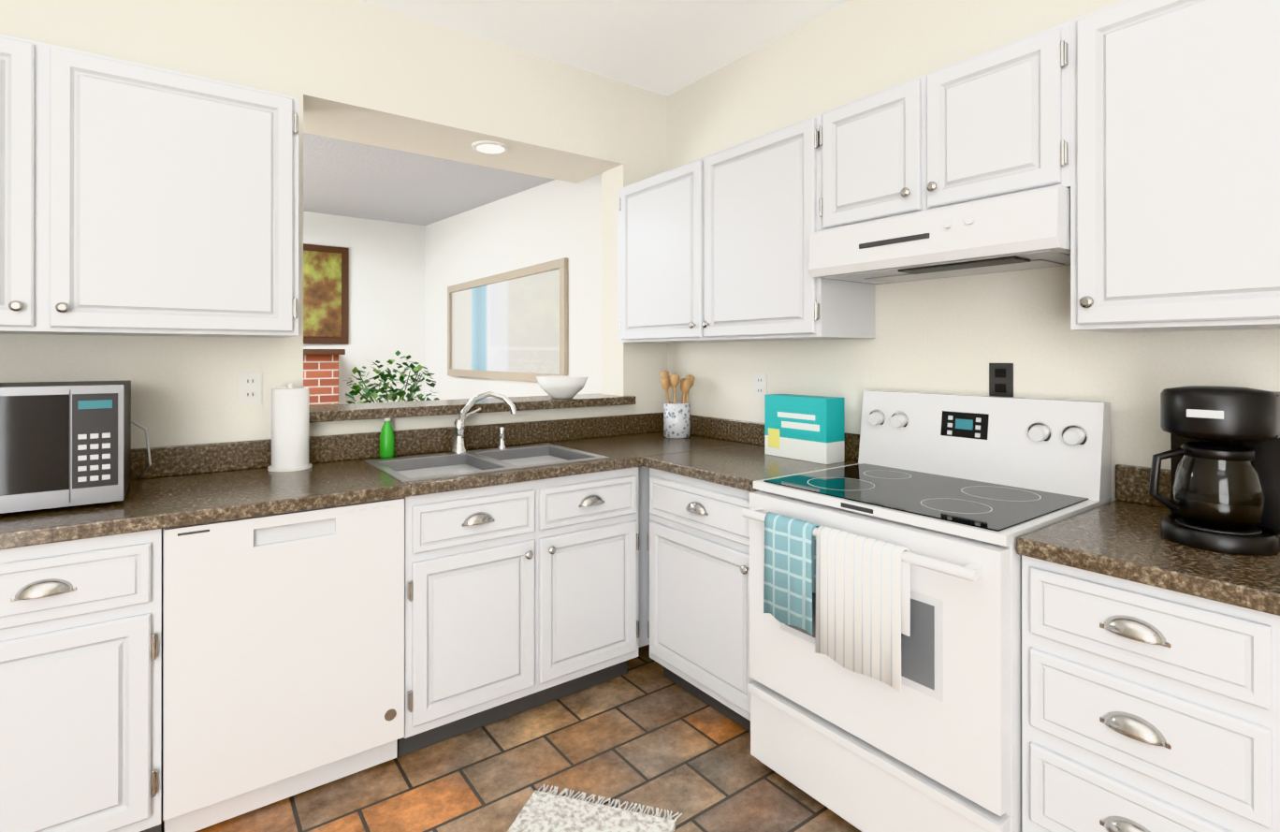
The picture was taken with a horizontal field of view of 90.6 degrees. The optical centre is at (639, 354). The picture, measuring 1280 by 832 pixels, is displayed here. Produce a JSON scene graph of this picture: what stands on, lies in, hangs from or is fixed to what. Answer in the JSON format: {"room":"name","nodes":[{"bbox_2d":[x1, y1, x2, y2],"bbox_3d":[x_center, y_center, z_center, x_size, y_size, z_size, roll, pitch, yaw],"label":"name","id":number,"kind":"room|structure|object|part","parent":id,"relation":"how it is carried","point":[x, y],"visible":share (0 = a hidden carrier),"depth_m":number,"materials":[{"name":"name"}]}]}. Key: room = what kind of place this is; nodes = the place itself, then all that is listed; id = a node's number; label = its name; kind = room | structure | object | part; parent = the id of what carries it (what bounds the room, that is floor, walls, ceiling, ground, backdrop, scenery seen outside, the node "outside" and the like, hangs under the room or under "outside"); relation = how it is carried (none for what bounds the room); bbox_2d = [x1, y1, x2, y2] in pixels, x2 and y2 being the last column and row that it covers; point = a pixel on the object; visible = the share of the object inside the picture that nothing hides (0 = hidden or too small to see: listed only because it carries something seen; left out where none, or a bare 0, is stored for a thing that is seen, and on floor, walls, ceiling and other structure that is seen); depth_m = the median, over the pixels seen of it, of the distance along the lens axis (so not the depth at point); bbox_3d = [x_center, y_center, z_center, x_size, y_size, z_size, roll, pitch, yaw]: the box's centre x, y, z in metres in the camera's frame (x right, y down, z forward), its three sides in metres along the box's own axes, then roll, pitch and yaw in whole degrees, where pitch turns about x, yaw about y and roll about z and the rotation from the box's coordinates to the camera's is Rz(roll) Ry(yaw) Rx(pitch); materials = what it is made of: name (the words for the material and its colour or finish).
{"room":"kitchen","nodes":[
{"label":"kitchen","id":0,"kind":"room"},
{"bbox_2d":[0,0,667,449],"bbox_3d":[-1.642,-0.039,2.234,4.300,2.720,0.200,0,0,-36],"label":"wall","id":1,"kind":"structure","parent":0,"point":[184,390],"depth_m":2.23,"materials":[{"name":"paint"}]},
{"bbox_2d":[0,33,298,337],"bbox_3d":[-1.693,-0.453,1.854,1.190,0.783,0.346,0,0,-36],"label":"upper cabinet","id":2,"kind":"object","parent":1,"relation":"attached to","point":[140,200],"depth_m":1.83,"materials":[{"name":"white paint"}]},
{"bbox_2d":[238,371,261,404],"bbox_3d":[-1.403,0.121,2.281,0.072,0.114,0.008,0,0,-36],"label":"electrical outlet","id":3,"kind":"object","parent":1,"relation":"attached to","point":[250,386],"visible":1,"depth_m":2.28,"materials":[{"name":"white plastic"}]},
{"bbox_2d":[309,392,635,422],"bbox_3d":[-0.741,0.234,2.899,1.540,0.040,0.340,0,0,-36],"label":"sill ledge","id":4,"kind":"object","parent":1,"relation":"on","point":[326,413],"visible":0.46,"depth_m":2.72,"materials":[{"name":"stone"}]},
{"bbox_2d":[536,375,588,398],"bbox_3d":[-0.378,0.161,3.081,0.256,0.105,0.256,0,0,-36],"label":"bowl","id":5,"kind":"object","parent":4,"relation":"on","point":[561,386],"visible":1,"depth_m":3.00,"materials":[{"name":"white ceramic"}]},
{"bbox_2d":[303,211,425,404],"bbox_3d":[-3.842,-0.015,5.084,4.150,2.680,0.200,0,0,-36],"label":"wall","id":6,"kind":"structure","parent":0,"point":[386,290],"depth_m":5.98,"materials":[{"name":"paint"}]},
{"bbox_2d":[303,243,349,343],"bbox_3d":[-3.112,-0.534,5.481,1.095,0.880,0.028,0,0,-36],"label":"picture","id":7,"kind":"object","parent":6,"relation":"attached to","point":[326,294],"visible":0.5,"depth_m":5.68,"materials":[{"name":"paper"}]},
{"bbox_2d":[303,132,553,225],"bbox_3d":[-2.908,-1.228,3.949,4.700,0.237,3.540,0,0,-36],"label":"ceiling","id":8,"kind":"structure","parent":0,"point":[347,178],"depth_m":4.35,"materials":[{"name":"white paint"}]},
{"bbox_2d":[303,0,623,183],"bbox_3d":[-0.814,-1.188,3.009,1.470,0.420,0.460,0,0,-36],"label":"soffit","id":9,"kind":"structure","parent":0,"point":[373,75],"depth_m":2.78,"materials":[{"name":"paint"}]},
{"bbox_2d":[471,140,509,154],"bbox_3d":[-0.707,-0.972,2.989,0.170,0.012,0.170,0,0,-36],"label":"recessed light","id":10,"kind":"object","parent":9,"relation":"in","point":[490,147],"visible":1,"depth_m":2.97,"materials":[{"name":"white plastic"}]},
{"bbox_2d":[161,644,861,831],"bbox_3d":[-1.315,1.345,1.790,4.700,0.050,8.900,0,0,-36],"label":"floor","id":11,"kind":"structure","parent":0,"point":[645,732],"depth_m":1.98,"materials":[{"name":"tile"}]},
{"bbox_2d":[162,497,404,831],"bbox_3d":[-1.138,0.880,2.022,0.610,0.856,0.519,0,0,-36],"label":"dishwasher","id":12,"kind":"object","parent":11,"relation":"on","point":[283,655],"visible":0.9,"depth_m":1.79,"materials":[{"name":"white metal"}]},
{"bbox_2d":[303,349,345,405],"bbox_3d":[-3.120,0.640,5.243,1.180,1.369,0.398,0,0,-36],"label":"fireplace","id":13,"kind":"object","parent":11,"relation":"on","point":[321,374],"visible":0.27,"depth_m":5.37,"materials":[{"name":"brick"}]},
{"bbox_2d":[0,391,741,831],"bbox_3d":[-1.044,0.736,2.146,3.435,1.168,0.645,0,0,-36],"label":"base unit","id":14,"kind":"object","parent":11,"relation":"on","point":[546,561],"depth_m":2.06,"materials":[{"name":"white paint"}]},
{"bbox_2d":[0,379,151,513],"bbox_3d":[-1.698,0.246,1.747,0.552,0.326,0.400,0,0,-36],"label":"microwave","id":15,"kind":"object","parent":14,"relation":"on","point":[65,443],"visible":1,"depth_m":1.65,"materials":[{"name":"grey metal"}]},
{"bbox_2d":[267,383,312,471],"bbox_3d":[-1.254,0.258,2.272,0.140,0.304,0.140,0,0,-36],"label":"paper towel roll","id":16,"kind":"object","parent":14,"relation":"on","point":[290,413],"visible":0.98,"depth_m":2.22,"materials":[{"name":"white paper"}]},
{"bbox_2d":[379,418,394,458],"bbox_3d":[-1.003,0.318,2.513,0.056,0.185,0.056,0,0,-36],"label":"dish soap bottle","id":17,"kind":"object","parent":14,"relation":"on","point":[386,443],"visible":0.92,"depth_m":2.49,"materials":[{"name":"green plastic"}]},
{"bbox_2d":[363,391,609,532],"bbox_3d":[-0.590,0.367,2.467,0.794,0.434,0.499,0,0,-36],"label":"sink","id":18,"kind":"object","parent":14,"relation":"in","point":[460,461],"depth_m":2.56,"materials":[{"name":"grey metal"}]},
{"bbox_2d":[660,370,694,438],"bbox_3d":[0.183,0.247,3.145,0.180,0.330,0.167,0,0,-36],"label":"utensil crock","id":19,"kind":"object","parent":14,"relation":"on","point":[676,419],"visible":1,"depth_m":3.09,"materials":[{"name":"white ceramic"}]},
{"bbox_2d":[345,349,442,403],"bbox_3d":[-1.855,0.646,4.779,0.741,1.356,0.680,0,0,-36],"label":"plant","id":20,"kind":"object","parent":11,"relation":"on","point":[391,396],"visible":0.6,"depth_m":4.75,"materials":[{"name":"green plant"}]},
{"bbox_2d":[507,784,682,831],"bbox_3d":[-0.212,1.310,1.468,0.439,0.021,0.863,0,0,17],"label":"rug","id":21,"kind":"object","parent":11,"relation":"on","point":[544,811],"visible":1,"depth_m":1.78,"materials":[{"name":"white fabric"}]},
{"bbox_2d":[640,421,860,732],"bbox_3d":[0.453,0.816,2.469,0.645,1.007,0.615,0,0,-36],"label":"base unit","id":22,"kind":"object","parent":11,"relation":"on","point":[695,489],"depth_m":2.34,"materials":[{"name":"white paint"}]},
{"bbox_2d":[764,393,844,464],"bbox_3d":[0.646,0.288,2.510,0.112,0.244,0.305,0,0,-36],"label":"box","id":23,"kind":"object","parent":22,"relation":"on","point":[807,428],"visible":1,"depth_m":2.44,"materials":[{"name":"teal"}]},
{"bbox_2d":[741,390,1111,831],"bbox_3d":[0.803,0.728,1.867,0.743,1.185,0.758,0,0,-36],"label":"range","id":24,"kind":"object","parent":11,"relation":"on","point":[885,628],"visible":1,"depth_m":1.68,"materials":[{"name":"white metal"}]},
{"bbox_2d":[814,524,911,693],"bbox_3d":[0.560,0.634,1.613,0.050,0.342,0.245,0,0,-36],"label":"towel","id":25,"kind":"object","parent":24,"relation":"hanging from","point":[863,584],"depth_m":1.58,"materials":[{"name":"white fabric"}]},
{"bbox_3d":[0.561,0.847,1.687,0.110,0.825,0.752,0,0,-36],"label":"door","id":26,"kind":"part","parent":24,"relation":"part of","materials":[{"name":"white metal"}]},
{"bbox_2d":[1016,464,1279,831],"bbox_3d":[1.520,0.814,1.025,0.645,1.007,1.436,0,0,-36],"label":"base unit","id":27,"kind":"object","parent":11,"relation":"on","point":[1151,661],"depth_m":1.25,"materials":[{"name":"white paint"}]},
{"bbox_2d":[1149,385,1279,555],"bbox_3d":[1.277,0.239,1.396,0.252,0.339,0.194,0,0,-36],"label":"coffee maker","id":28,"kind":"object","parent":27,"relation":"on","point":[1223,453],"visible":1,"depth_m":1.33,"materials":[{"name":"black plastic"}]},
{"bbox_2d":[424,173,601,400],"bbox_3d":[-1.103,-0.015,4.995,0.150,2.680,3.600,0,0,-36],"label":"wall","id":29,"kind":"structure","parent":0,"point":[553,220],"depth_m":4.50,"materials":[{"name":"paint"}]},
{"bbox_2d":[447,257,567,381],"bbox_3d":[-1.087,-0.208,4.820,0.030,0.795,2.100,0,0,-36],"label":"mirror","id":30,"kind":"object","parent":29,"relation":"attached to","point":[512,325],"visible":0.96,"depth_m":4.62,"materials":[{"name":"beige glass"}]},
{"bbox_2d":[360,0,850,96],"bbox_3d":[-0.263,-1.427,0.371,4.700,0.050,5.360,0,0,-36],"label":"ceiling","id":31,"kind":"structure","parent":0,"point":[666,48],"depth_m":2.72,"materials":[{"name":"paint"}]},
{"bbox_2d":[667,0,1279,501],"bbox_3d":[1.532,-0.040,1.658,0.120,2.720,4.900,0,0,-36],"label":"wall","id":32,"kind":"structure","parent":0,"point":[952,335],"depth_m":2.26,"materials":[{"name":"paint"}]},
{"bbox_2d":[617,114,874,343],"bbox_3d":[0.382,-0.451,2.818,0.346,0.783,1.261,0,0,-36],"label":"upper cabinet","id":33,"kind":"object","parent":32,"relation":"attached to","point":[714,247],"depth_m":2.53,"materials":[{"name":"white paint"}]},
{"bbox_2d":[754,372,767,397],"bbox_3d":[0.547,0.142,2.882,0.008,0.114,0.072,0,0,-36],"label":"electrical outlet","id":34,"kind":"object","parent":32,"relation":"attached to","point":[760,385],"visible":0.98,"depth_m":2.88,"materials":[{"name":"white plastic"}]},
{"bbox_2d":[819,20,1070,231],"bbox_3d":[0.985,-0.635,2.003,0.346,0.419,0.767,0,0,-36],"label":"upper cabinet","id":35,"kind":"object","parent":32,"relation":"attached to","point":[995,123],"depth_m":1.82,"materials":[{"name":"white paint"}]},
{"bbox_2d":[808,185,1070,284],"bbox_3d":[0.958,-0.338,1.983,0.412,0.166,0.758,0,0,-36],"label":"range hood","id":36,"kind":"object","parent":35,"relation":"attached to","point":[1024,230],"visible":0.96,"depth_m":1.81,"materials":[{"name":"white metal"}]},
{"bbox_2d":[989,363,1013,396],"bbox_3d":[1.165,0.086,2.046,0.008,0.114,0.072,0,0,-36],"label":"outlet","id":37,"kind":"object","parent":32,"relation":"attached to","point":[1000,379],"visible":0.92,"depth_m":2.04,"materials":[{"name":"black plastic"}]},
{"bbox_2d":[1066,0,1279,332],"bbox_3d":[1.388,-0.453,1.458,0.346,0.783,0.588,0,0,-36],"label":"upper cabinet","id":38,"kind":"object","parent":32,"relation":"attached to","point":[1174,187],"depth_m":1.42,"materials":[{"name":"white paint"}]}
]}

